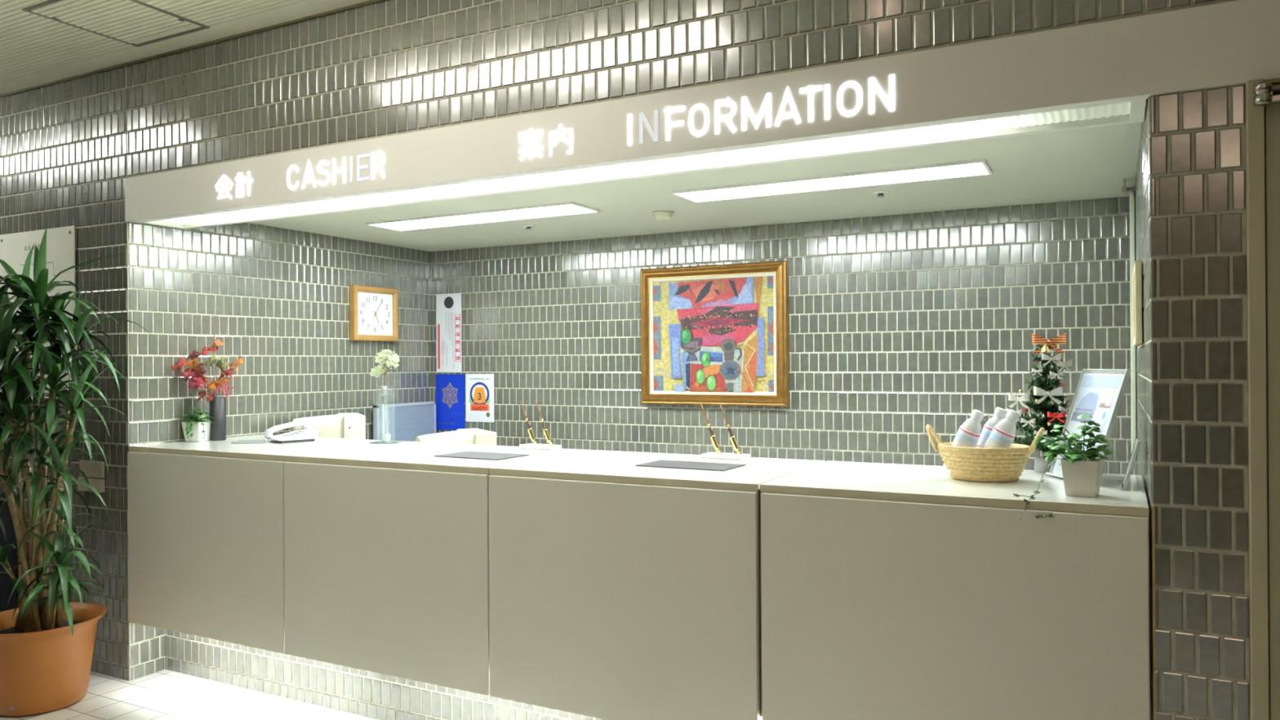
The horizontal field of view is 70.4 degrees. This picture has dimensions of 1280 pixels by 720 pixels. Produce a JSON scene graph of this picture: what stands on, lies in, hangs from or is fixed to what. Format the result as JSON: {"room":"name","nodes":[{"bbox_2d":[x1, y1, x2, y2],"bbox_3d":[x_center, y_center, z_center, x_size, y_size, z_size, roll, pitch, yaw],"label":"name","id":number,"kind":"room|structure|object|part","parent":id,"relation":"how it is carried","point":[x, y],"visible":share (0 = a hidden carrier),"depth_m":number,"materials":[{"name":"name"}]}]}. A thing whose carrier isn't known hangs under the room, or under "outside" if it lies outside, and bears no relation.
{"room":"hotel lobby","nodes":[
{"label":"hotel lobby","id":0,"kind":"room"},
{"bbox_2d":[0,602,106,716],"bbox_3d":[-2.520,1.260,3.807,0.488,0.358,0.488,0,0,28],"label":"pot","id":1,"kind":"object","parent":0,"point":[44,668],"depth_m":3.68,"materials":[{"name":"plastic"}]},
{"bbox_2d":[0,0,370,94],"bbox_3d":[-1.610,-1.367,1.088,12.000,0.050,4.760,0,0,28],"label":"ceiling","id":2,"kind":"structure","parent":0,"point":[35,50],"depth_m":3.71,"materials":[{"name":"white paint"}]},
{"bbox_2d":[22,0,209,47],"bbox_3d":[-2.032,-1.329,3.534,0.460,0.007,0.460,0,0,28],"label":"ceiling vent","id":3,"kind":"object","parent":2,"relation":"attached to","point":[131,22],"visible":1,"depth_m":3.53,"materials":[{"name":"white metal"}]},
{"bbox_2d":[0,669,377,719],"bbox_3d":[-1.108,1.465,2.005,12.000,0.080,6.750,0,0,28],"label":"floor","id":4,"kind":"structure","parent":0,"point":[165,694],"depth_m":3.78,"materials":[{"name":"white tile"}]},
{"bbox_2d":[0,489,17,612],"bbox_3d":[-3.399,1.046,4.436,0.590,0.800,0.348,0,0,28],"label":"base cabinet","id":5,"kind":"object","parent":4,"relation":"on","point":[6,585],"visible":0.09,"depth_m":4.42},
{"bbox_2d":[0,225,151,716],"bbox_3d":[-2.560,0.445,3.793,0.957,1.988,0.830,0,0,-17],"label":"dracaena","id":6,"kind":"object","parent":4,"relation":"on","point":[47,642],"visible":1,"depth_m":3.71,"materials":[{"name":"plant"}]},
{"bbox_2d":[373,401,435,441],"bbox_3d":[-1.383,0.851,5.554,0.195,1.172,0.524,0,0,28],"label":"screen","id":7,"kind":"object","parent":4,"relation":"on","point":[406,422],"visible":0.3,"depth_m":5.56,"materials":[{"name":"blue fabric"}]},
{"bbox_3d":[-1.069,1.083,4.723,1.450,0.700,0.800,0,0,28],"label":"office desk","id":8,"kind":"object","parent":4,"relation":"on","visible":0},
{"bbox_2d":[292,412,365,439],"bbox_3d":[-1.661,0.514,4.829,0.353,0.445,0.315,0,0,-24],"label":"computer monitor","id":9,"kind":"object","parent":8,"relation":"on","point":[340,425],"visible":0.3,"depth_m":4.72,"materials":[{"name":"beige plastic"}]},
{"bbox_2d":[414,428,497,445],"bbox_3d":[-0.922,0.542,4.481,0.353,0.378,0.315,0,0,-28],"label":"computer monitor","id":10,"kind":"object","parent":8,"relation":"on","point":[462,436],"visible":0.23,"depth_m":4.39,"materials":[{"name":"beige plastic"}]},
{"bbox_2d":[128,222,431,679],"bbox_3d":[-1.840,0.368,4.982,0.055,2.140,2.037,0,0,28],"label":"wall","id":11,"kind":"structure","parent":0,"point":[277,299],"depth_m":4.71,"materials":[{"name":"tile"}]},
{"bbox_2d":[349,284,398,341],"bbox_3d":[-1.576,-0.273,5.389,0.042,0.320,0.362,0,0,28],"label":"wall clock","id":12,"kind":"object","parent":11,"relation":"attached to","point":[373,310],"visible":1,"depth_m":5.37,"materials":[{"name":"brown wood"}]},
{"bbox_2d":[357,291,392,335],"bbox_3d":[-1.584,-0.273,5.393,0.022,0.252,0.294,0,0,28],"label":"clock face","id":13,"kind":"object","parent":12,"relation":"on","point":[375,308],"depth_m":5.39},
{"bbox_2d":[164,629,604,719],"bbox_3d":[-0.425,1.245,3.312,3.996,0.360,0.065,0,0,28],"label":"wall","id":14,"kind":"structure","parent":0,"point":[371,695],"depth_m":3.71,"materials":[{"name":"tile"}]},
{"bbox_2d":[127,434,404,653],"bbox_3d":[-1.688,0.775,4.137,0.993,0.787,0.712,0,0,28],"label":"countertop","id":15,"kind":"structure","parent":14,"relation":"on","point":[206,518],"depth_m":3.81,"materials":[{"name":"beige laminate"}]},
{"bbox_2d":[179,406,213,441],"bbox_3d":[-2.089,0.301,4.300,0.186,0.165,0.170,0,0,16],"label":"pot plant","id":16,"kind":"object","parent":15,"relation":"on","point":[195,429],"visible":0.99,"depth_m":4.27,"materials":[{"name":"green plant"}]},
{"bbox_3d":[-2.098,0.338,4.302,0.100,0.092,0.100,0,0,16],"label":"pot","id":17,"kind":"part","parent":16,"relation":"part of","materials":[{"name":"white ceramic"}]},
{"bbox_3d":[-1.847,0.788,3.832,0.989,0.762,0.024,0,0,28],"label":"panel","id":18,"kind":"part","parent":15,"relation":"part of","materials":[{"name":"beige laminate"}]},
{"bbox_2d":[209,396,226,440],"bbox_3d":[-2.022,0.280,4.344,0.072,0.207,0.072,0,0,28],"label":"vase","id":19,"kind":"object","parent":15,"relation":"on","point":[218,405],"visible":0.98,"depth_m":4.31,"materials":[{"name":"ceramic"}]},
{"bbox_2d":[171,334,244,402],"bbox_3d":[-2.040,0.119,4.291,0.313,0.486,0.175,0,0,-30],"label":"flowers","id":20,"kind":"object","parent":19,"relation":"in","point":[197,377],"visible":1,"depth_m":4.30,"materials":[{"name":"red plant"}]},
{"bbox_2d":[231,439,268,444],"bbox_3d":[-1.814,0.377,4.234,0.140,0.010,0.182,0,0,-12],"label":"document tray","id":21,"kind":"object","parent":15,"relation":"on","point":[258,441],"visible":0.89,"depth_m":4.16,"materials":[{"name":"grey plastic"}]},
{"bbox_2d":[129,434,404,455],"bbox_3d":[-1.687,0.391,4.143,0.991,0.019,0.700,0,0,28],"label":"countertop","id":22,"kind":"structure","parent":15,"relation":"on","point":[320,444],"depth_m":4.04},
{"bbox_2d":[263,420,318,443],"bbox_3d":[-1.638,0.334,4.246,0.228,0.095,0.156,0,0,-44],"label":"telephone","id":23,"kind":"object","parent":15,"relation":"on","point":[307,434],"visible":1,"depth_m":4.23,"materials":[{"name":"white plastic"}]},
{"bbox_2d":[369,386,401,444],"bbox_3d":[-1.155,0.247,4.118,0.110,0.262,0.090,0,0,18],"label":"glass vase","id":24,"kind":"object","parent":15,"relation":"on","point":[385,438],"visible":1,"depth_m":4.11,"materials":[{"name":"clear glass"}]},
{"bbox_2d":[369,349,399,434],"bbox_3d":[-1.161,0.146,4.124,0.172,0.390,0.087,0,0,28],"label":"flower","id":25,"kind":"object","parent":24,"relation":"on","point":[385,358],"visible":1,"depth_m":4.11,"materials":[{"name":"white plant"}]},
{"bbox_3d":[-1.166,0.162,4.124,0.115,0.359,0.023,0,0,28],"label":"stem","id":26,"kind":"part","parent":25,"relation":"part of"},
{"bbox_3d":[-1.155,0.375,4.118,0.110,0.007,0.090,0,0,18],"label":"glass","id":27,"kind":"part","parent":24,"relation":"part of","materials":[{"name":"clear glass"}]},
{"bbox_2d":[284,441,591,695],"bbox_3d":[-0.803,0.769,3.673,1.003,0.787,0.712,0,0,28],"label":"counter","id":28,"kind":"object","parent":14,"relation":"on","point":[386,546],"depth_m":3.35,"materials":[{"name":"beige laminate"}]},
{"bbox_3d":[-0.962,0.781,3.368,0.999,0.762,0.024,0,0,28],"label":"panel","id":29,"kind":"part","parent":28,"relation":"part of","materials":[{"name":"beige laminate"}]},
{"bbox_2d":[288,441,591,472],"bbox_3d":[-0.802,0.385,3.679,1.001,0.019,0.700,0,0,28],"label":"countertop","id":30,"kind":"structure","parent":28,"relation":"on","point":[415,452],"depth_m":3.65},
{"bbox_2d":[434,451,528,460],"bbox_3d":[-0.616,0.372,3.531,0.310,0.004,0.200,0,0,29],"label":"mat","id":31,"kind":"object","parent":28,"relation":"on","point":[468,455],"visible":1,"depth_m":3.51,"materials":[{"name":"grey plastic"}]},
{"bbox_2d":[519,427,561,449],"bbox_3d":[-0.421,0.331,3.824,0.170,0.085,0.076,0,0,32],"label":"stand","id":32,"kind":"object","parent":28,"relation":"on","point":[535,445],"visible":1,"depth_m":3.80,"materials":[{"name":"white stone"}]},
{"bbox_2d":[520,400,530,429],"bbox_3d":[-0.487,0.233,3.858,0.053,0.122,0.014,0,0,28],"label":"pen","id":33,"kind":"object","parent":32,"relation":"on","point":[524,412],"visible":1,"depth_m":3.85,"materials":[{"name":"gold metal"}]},
{"bbox_2d":[527,427,537,444],"bbox_3d":[-0.456,0.323,3.844,0.045,0.070,0.021,0,0,23],"label":"socket","id":34,"kind":"object","parent":32,"relation":"attached to","point":[531,432],"depth_m":3.84,"materials":[{"name":"gold metal"}]},
{"bbox_2d":[535,400,546,429],"bbox_3d":[-0.417,0.233,3.815,0.053,0.122,0.014,0,0,28],"label":"pen","id":35,"kind":"object","parent":32,"relation":"on","point":[542,420],"visible":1,"depth_m":3.81,"materials":[{"name":"gold metal"}]},
{"bbox_2d":[542,428,553,445],"bbox_3d":[-0.385,0.323,3.800,0.045,0.070,0.021,0,0,23],"label":"socket","id":36,"kind":"object","parent":32,"relation":"attached to","point":[546,433],"depth_m":3.79,"materials":[{"name":"gold metal"}]},
{"bbox_2d":[488,449,825,719],"bbox_3d":[0.078,0.762,3.211,0.984,0.787,0.712,0,0,28],"label":"counter","id":37,"kind":"object","parent":14,"relation":"on","point":[620,589],"depth_m":2.89,"materials":[{"name":"beige laminate"}]},
{"bbox_2d":[492,449,825,489],"bbox_3d":[0.078,0.379,3.218,0.980,0.019,0.700,0,0,28],"label":"countertop","id":38,"kind":"structure","parent":37,"relation":"on","point":[757,470],"depth_m":3.14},
{"bbox_2d":[635,459,746,471],"bbox_3d":[0.176,0.366,3.157,0.335,0.004,0.190,0,0,29],"label":"mat","id":39,"kind":"object","parent":37,"relation":"on","point":[661,463],"visible":1,"depth_m":3.14,"materials":[{"name":"grey plastic"}]},
{"bbox_2d":[701,435,750,460],"bbox_3d":[0.321,0.325,3.401,0.170,0.085,0.076,0,0,33],"label":"stand","id":40,"kind":"object","parent":37,"relation":"on","point":[718,455],"visible":1,"depth_m":3.38,"materials":[{"name":"white stone"}]},
{"bbox_2d":[700,404,713,435],"bbox_3d":[0.255,0.228,3.436,0.053,0.122,0.014,0,0,28],"label":"pen","id":41,"kind":"object","parent":40,"relation":"on","point":[708,425],"visible":1,"depth_m":3.43,"materials":[{"name":"gold metal"}]},
{"bbox_2d":[710,435,721,453],"bbox_3d":[0.286,0.318,3.422,0.045,0.070,0.021,0,0,23],"label":"socket","id":42,"kind":"object","parent":40,"relation":"attached to","point":[713,439],"depth_m":3.41,"materials":[{"name":"gold metal"}]},
{"bbox_2d":[720,404,733,436],"bbox_3d":[0.324,0.227,3.391,0.053,0.122,0.014,0,0,28],"label":"pen","id":43,"kind":"object","parent":40,"relation":"on","point":[728,426],"visible":1,"depth_m":3.38,"materials":[{"name":"gold metal"}]},
{"bbox_2d":[729,435,741,454],"bbox_3d":[0.356,0.317,3.377,0.045,0.070,0.021,0,0,23],"label":"socket","id":44,"kind":"object","parent":40,"relation":"attached to","point":[733,439],"depth_m":3.37,"materials":[{"name":"gold metal"}]},
{"bbox_2d":[760,460,1151,719],"bbox_3d":[0.959,0.756,2.749,1.005,0.787,0.712,0,0,28],"label":"counter","id":45,"kind":"object","parent":14,"relation":"on","point":[890,591],"depth_m":2.43,"materials":[{"name":"beige laminate"}]},
{"bbox_2d":[761,460,1148,507],"bbox_3d":[0.962,0.372,2.754,1.000,0.019,0.700,0,0,28],"label":"countertop","id":46,"kind":"structure","parent":45,"relation":"on","point":[860,476],"depth_m":2.66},
{"bbox_2d":[925,424,1044,482],"bbox_3d":[1.044,0.281,2.751,0.338,0.162,0.223,0,0,28],"label":"wicker basket","id":47,"kind":"object","parent":45,"relation":"on","point":[965,464],"visible":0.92,"depth_m":2.67,"materials":[{"name":"wicker"}]},
{"bbox_3d":[0.914,0.241,2.819,0.046,0.081,0.108,0,0,28],"label":"handle","id":48,"kind":"part","parent":47,"relation":"part of","materials":[{"name":"wicker"}]},
{"bbox_2d":[942,408,984,474],"bbox_3d":[0.987,0.253,2.766,0.124,0.206,0.064,0,0,32],"label":"water bottle","id":49,"kind":"object","parent":47,"relation":"in","point":[968,434],"visible":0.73,"depth_m":2.73,"materials":[{"name":"plastic"}]},
{"bbox_2d":[976,407,1007,448],"bbox_3d":[1.072,0.249,2.789,0.110,0.209,0.065,0,0,25],"label":"water bottle","id":50,"kind":"object","parent":47,"relation":"in","point":[1000,414],"visible":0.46,"depth_m":2.77,"materials":[{"name":"plastic"}]},
{"bbox_2d":[983,408,1020,448],"bbox_3d":[1.061,0.248,2.694,0.129,0.204,0.065,0,0,29],"label":"water bottle","id":51,"kind":"object","parent":47,"relation":"in","point":[1002,434],"visible":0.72,"depth_m":2.66,"materials":[{"name":"plastic"}]},
{"bbox_3d":[1.172,0.239,2.683,0.046,0.081,0.108,0,0,28],"label":"handle","id":52,"kind":"part","parent":47,"relation":"part of","materials":[{"name":"wicker"}]},
{"bbox_2d":[1006,333,1072,472],"bbox_3d":[1.307,0.138,2.928,0.204,0.446,0.250,0,0,-22],"label":"tree","id":53,"kind":"object","parent":45,"relation":"on","point":[1041,397],"visible":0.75,"depth_m":2.90,"materials":[{"name":"green plastic"}]},
{"bbox_2d":[1013,413,1112,519],"bbox_3d":[1.103,0.279,2.409,0.299,0.270,0.175,0,0,-23],"label":"ivy","id":54,"kind":"object","parent":45,"relation":"on","point":[1082,474],"visible":1,"depth_m":2.39,"materials":[{"name":"green plant"}]},
{"bbox_2d":[1060,457,1103,497],"bbox_3d":[1.178,0.312,2.415,0.094,0.096,0.094,0,0,34],"label":"pot","id":55,"kind":"object","parent":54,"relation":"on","point":[1082,477],"depth_m":2.38,"materials":[{"name":"beige ceramic"}]},
{"bbox_2d":[1045,368,1131,478],"bbox_3d":[1.343,0.194,2.710,0.151,0.335,0.242,0,0,-3],"label":"sign holder","id":56,"kind":"object","parent":45,"relation":"on","point":[1099,396],"visible":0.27,"depth_m":2.71,"materials":[{"name":"clear plastic"}]},
{"bbox_3d":[1.333,0.196,2.829,0.119,0.330,0.003,0,0,-3],"label":"rail","id":57,"kind":"part","parent":56,"relation":"part of","materials":[{"name":"plastic"}]},
{"bbox_3d":[1.393,0.030,2.713,0.011,0.006,0.235,0,0,-3],"label":"rail","id":58,"kind":"part","parent":56,"relation":"part of","materials":[{"name":"plastic"}]},
{"bbox_3d":[1.344,0.193,2.591,0.124,0.335,0.004,0,0,-3],"label":"rail","id":59,"kind":"part","parent":56,"relation":"part of","materials":[{"name":"plastic"}]},
{"bbox_2d":[1117,438,1141,490],"bbox_3d":[1.377,0.292,2.553,0.057,0.135,0.130,0,0,28],"label":"card stand","id":60,"kind":"object","parent":45,"relation":"on","point":[1137,443],"visible":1,"depth_m":2.50,"materials":[{"name":"plastic"}]},
{"bbox_2d":[0,0,1249,719],"bbox_3d":[-0.866,0.044,3.349,8.000,2.767,0.064,0,0,28],"label":"wall","id":61,"kind":"structure","parent":0,"point":[388,68],"depth_m":2.96,"materials":[{"name":"tile"}]},
{"bbox_2d":[0,225,75,398],"bbox_3d":[-2.918,-0.222,4.377,0.632,0.808,0.012,0,0,28],"label":"notice board","id":62,"kind":"object","parent":61,"relation":"attached to","point":[15,248],"visible":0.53,"depth_m":4.32,"materials":[{"name":"white plastic"}]},
{"bbox_2d":[12,244,66,377],"bbox_3d":[-2.919,-0.223,4.375,0.506,0.668,0.001,0,0,28],"label":"print","id":63,"kind":"object","parent":62,"relation":"attached to","point":[55,253],"depth_m":4.32},
{"bbox_2d":[77,460,105,493],"bbox_3d":[-2.522,0.535,4.167,0.176,0.138,0.022,0,0,28],"label":"wall plate","id":64,"kind":"object","parent":61,"relation":"attached to","point":[91,468],"visible":0.94,"depth_m":4.15,"materials":[{"name":"beige plastic"}]},
{"bbox_3d":[-2.521,0.503,4.170,0.176,0.074,0.014,0,0,28],"label":"plate","id":65,"kind":"part","parent":64,"relation":"part of","materials":[{"name":"beige plastic"}]},
{"bbox_2d":[0,0,387,97],"bbox_3d":[-0.890,-1.334,3.321,8.000,0.010,0.013,0,0,28],"label":"trim","id":66,"kind":"structure","parent":61,"relation":"attached to","point":[371,2],"depth_m":3.81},
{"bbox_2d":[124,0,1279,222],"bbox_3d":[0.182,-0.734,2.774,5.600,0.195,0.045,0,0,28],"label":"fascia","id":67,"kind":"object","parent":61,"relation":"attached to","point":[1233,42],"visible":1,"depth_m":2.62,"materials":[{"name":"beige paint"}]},
{"bbox_2d":[136,98,1146,229],"bbox_3d":[-0.457,-0.679,3.277,3.988,0.092,0.249,0,0,28],"label":"light strip","id":68,"kind":"object","parent":67,"relation":"attached to","point":[1131,111],"visible":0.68,"depth_m":2.95,"materials":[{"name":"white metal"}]},
{"bbox_2d":[1244,78,1269,719],"bbox_3d":[1.441,0.383,2.119,0.033,2.057,0.080,0,0,28],"label":"trim","id":69,"kind":"structure","parent":61,"relation":"attached to","point":[1255,115],"depth_m":2.08,"materials":[{"name":"metal"}]},
{"bbox_2d":[247,122,1141,251],"bbox_3d":[0.021,-0.740,4.190,4.100,0.050,1.810,0,0,28],"label":"ceiling","id":70,"kind":"structure","parent":0,"point":[1091,162],"depth_m":4.00,"materials":[{"name":"paint"}]},
{"bbox_2d":[365,201,600,231],"bbox_3d":[-0.797,-0.704,4.475,1.245,0.013,0.255,0,0,28],"label":"recessed light","id":71,"kind":"object","parent":70,"relation":"in","point":[566,208],"visible":1,"depth_m":4.44,"materials":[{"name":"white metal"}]},
{"bbox_2d":[521,224,535,230],"bbox_3d":[-0.588,-0.698,4.791,0.072,0.022,0.072,0,0,28],"label":"sprinkler head","id":72,"kind":"object","parent":70,"relation":"attached to","point":[528,227],"visible":1,"depth_m":4.78},
{"bbox_3d":[-0.588,-0.706,4.791,0.072,0.006,0.072,0,0,28],"label":"ceiling plate","id":73,"kind":"part","parent":72,"relation":"part of","materials":[{"name":"white metal"}]},
{"bbox_2d":[652,210,674,220],"bbox_3d":[0.113,-0.696,4.385,0.104,0.038,0.104,0,0,28],"label":"smoke detector","id":74,"kind":"object","parent":70,"relation":"attached to","point":[659,215],"visible":1,"depth_m":4.35,"materials":[{"name":"beige plastic"}]},
{"bbox_2d":[671,158,992,202],"bbox_3d":[0.744,-0.715,3.662,1.250,0.013,0.245,0,0,28],"label":"recessed light","id":75,"kind":"object","parent":70,"relation":"in","point":[975,167],"visible":1,"depth_m":3.62,"materials":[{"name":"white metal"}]},
{"bbox_2d":[872,191,888,197],"bbox_3d":[1.035,-0.710,3.898,0.072,0.022,0.072,0,0,28],"label":"sprinkler head","id":76,"kind":"object","parent":70,"relation":"attached to","point":[880,193],"visible":1,"depth_m":3.89},
{"bbox_3d":[1.035,-0.718,3.898,0.072,0.006,0.072,0,0,28],"label":"ceiling plate","id":77,"kind":"part","parent":76,"relation":"part of","materials":[{"name":"white metal"}]},
{"bbox_2d":[1121,178,1133,192],"bbox_3d":[1.960,-0.702,3.642,0.044,0.052,0.040,0,0,28],"label":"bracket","id":78,"kind":"object","parent":70,"relation":"attached to","point":[1124,188],"visible":1,"depth_m":3.63,"materials":[{"name":"metal"}]},
{"bbox_3d":[1.968,-0.687,3.638,0.026,0.010,0.016,0,0,28],"label":"arm","id":79,"kind":"part","parent":78,"relation":"part of","materials":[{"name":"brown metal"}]},
{"bbox_2d":[431,195,1135,475],"bbox_3d":[0.436,0.105,4.969,4.100,1.640,0.065,0,0,28],"label":"wall","id":80,"kind":"structure","parent":0,"point":[900,325],"depth_m":4.62,"materials":[{"name":"tile"}]},
{"bbox_2d":[435,293,462,372],"bbox_3d":[-1.223,-0.173,5.799,0.202,0.504,0.005,0,0,28],"label":"poster","id":81,"kind":"object","parent":80,"relation":"attached to","point":[448,306],"visible":1,"depth_m":5.80,"materials":[{"name":"paper"}]},
{"bbox_2d":[435,374,465,430],"bbox_3d":[-1.213,0.269,5.794,0.231,0.355,0.005,0,0,28],"label":"poster","id":82,"kind":"object","parent":80,"relation":"attached to","point":[450,388],"visible":1,"depth_m":5.79,"materials":[{"name":"paper"}]},
{"bbox_2d":[439,382,457,424],"bbox_3d":[-1.213,0.278,5.792,0.178,0.267,0.002,0,0,28],"label":"print","id":83,"kind":"object","parent":82,"relation":"attached to","point":[448,392],"depth_m":5.80},
{"bbox_2d":[465,373,493,422],"bbox_3d":[-1.005,0.238,5.685,0.219,0.301,0.005,0,0,28],"label":"card","id":84,"kind":"object","parent":80,"relation":"attached to","point":[479,388],"visible":1,"depth_m":5.68,"materials":[{"name":"paper"}]},
{"bbox_2d":[468,377,490,419],"bbox_3d":[-1.008,0.243,5.685,0.171,0.261,0.001,0,0,28],"label":"print","id":85,"kind":"object","parent":84,"relation":"attached to","point":[479,388],"depth_m":5.68},
{"bbox_2d":[640,260,789,406],"bbox_3d":[0.388,-0.135,4.928,0.860,0.762,0.053,0,0,28],"label":"framed painting","id":86,"kind":"object","parent":80,"relation":"attached to","point":[715,335],"visible":1,"depth_m":4.91,"materials":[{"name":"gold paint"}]},
{"bbox_2d":[1134,96,1153,719],"bbox_3d":[1.744,0.342,3.103,0.054,2.140,2.037,0,0,28],"label":"wall","id":87,"kind":"structure","parent":0,"point":[1142,184],"depth_m":2.54,"materials":[{"name":"tile"}]},
{"bbox_2d":[1128,186,1136,462],"bbox_3d":[2.063,-0.144,3.797,0.014,1.112,0.330,0,0,28],"label":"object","id":88,"kind":"object","parent":87,"relation":"attached to","point":[1131,200],"visible":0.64,"depth_m":3.65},
{"bbox_2d":[1132,260,1142,346],"bbox_3d":[1.604,-0.173,2.926,0.018,0.250,0.480,0,0,28],"label":"notice","id":89,"kind":"object","parent":87,"relation":"attached to","point":[1137,271],"visible":1,"depth_m":2.71,"materials":[{"name":"beige paper"}]},
{"bbox_2d":[1151,503,1155,719],"bbox_3d":[1.252,0.882,2.206,0.006,1.060,0.022,0,0,28],"label":"trim","id":90,"kind":"structure","parent":87,"relation":"attached to","point":[1153,505],"depth_m":2.20,"materials":[{"name":"gold metal"}]},
{"bbox_3d":[1.856,0.380,1.967,0.900,2.057,0.024,0,0,28],"label":"wall","id":91,"kind":"structure","parent":0,"visible":0},
{"bbox_2d":[1264,93,1279,719],"bbox_3d":[1.845,0.390,1.932,0.840,2.017,0.040,0,0,28],"label":"door","id":92,"kind":"structure","parent":91,"relation":"in","point":[1272,112],"depth_m":2.11,"materials":[{"name":"metal"}]},
{"bbox_2d":[1253,81,1279,106],"bbox_3d":[1.630,-0.610,1.982,0.482,0.048,0.048,0,0,28],"label":"hinge","id":93,"kind":"object","parent":92,"relation":"attached to","point":[1264,91],"depth_m":2.06,"materials":[{"name":"metal"}]},
{"bbox_3d":[1.643,-0.622,1.973,0.450,0.010,0.030,0,0,28],"label":"rail","id":94,"kind":"part","parent":93,"relation":"part of","materials":[{"name":"brown metal"}]},
{"bbox_3d":[1.628,-0.596,1.976,0.420,0.016,0.024,0,0,28],"label":"arm","id":95,"kind":"part","parent":93,"relation":"part of","materials":[{"name":"metal"}]},
{"bbox_3d":[3.519,0.013,1.052,2.900,2.767,0.060,0,0,28],"label":"wall","id":96,"kind":"structure","parent":0,"visible":0},
{"bbox_2d":[1264,78,1279,84],"bbox_3d":[1.840,-0.645,1.920,0.870,0.008,0.062,0,0,28],"label":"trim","id":97,"kind":"structure","parent":96,"relation":"attached to","point":[1274,82],"depth_m":2.09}
]}

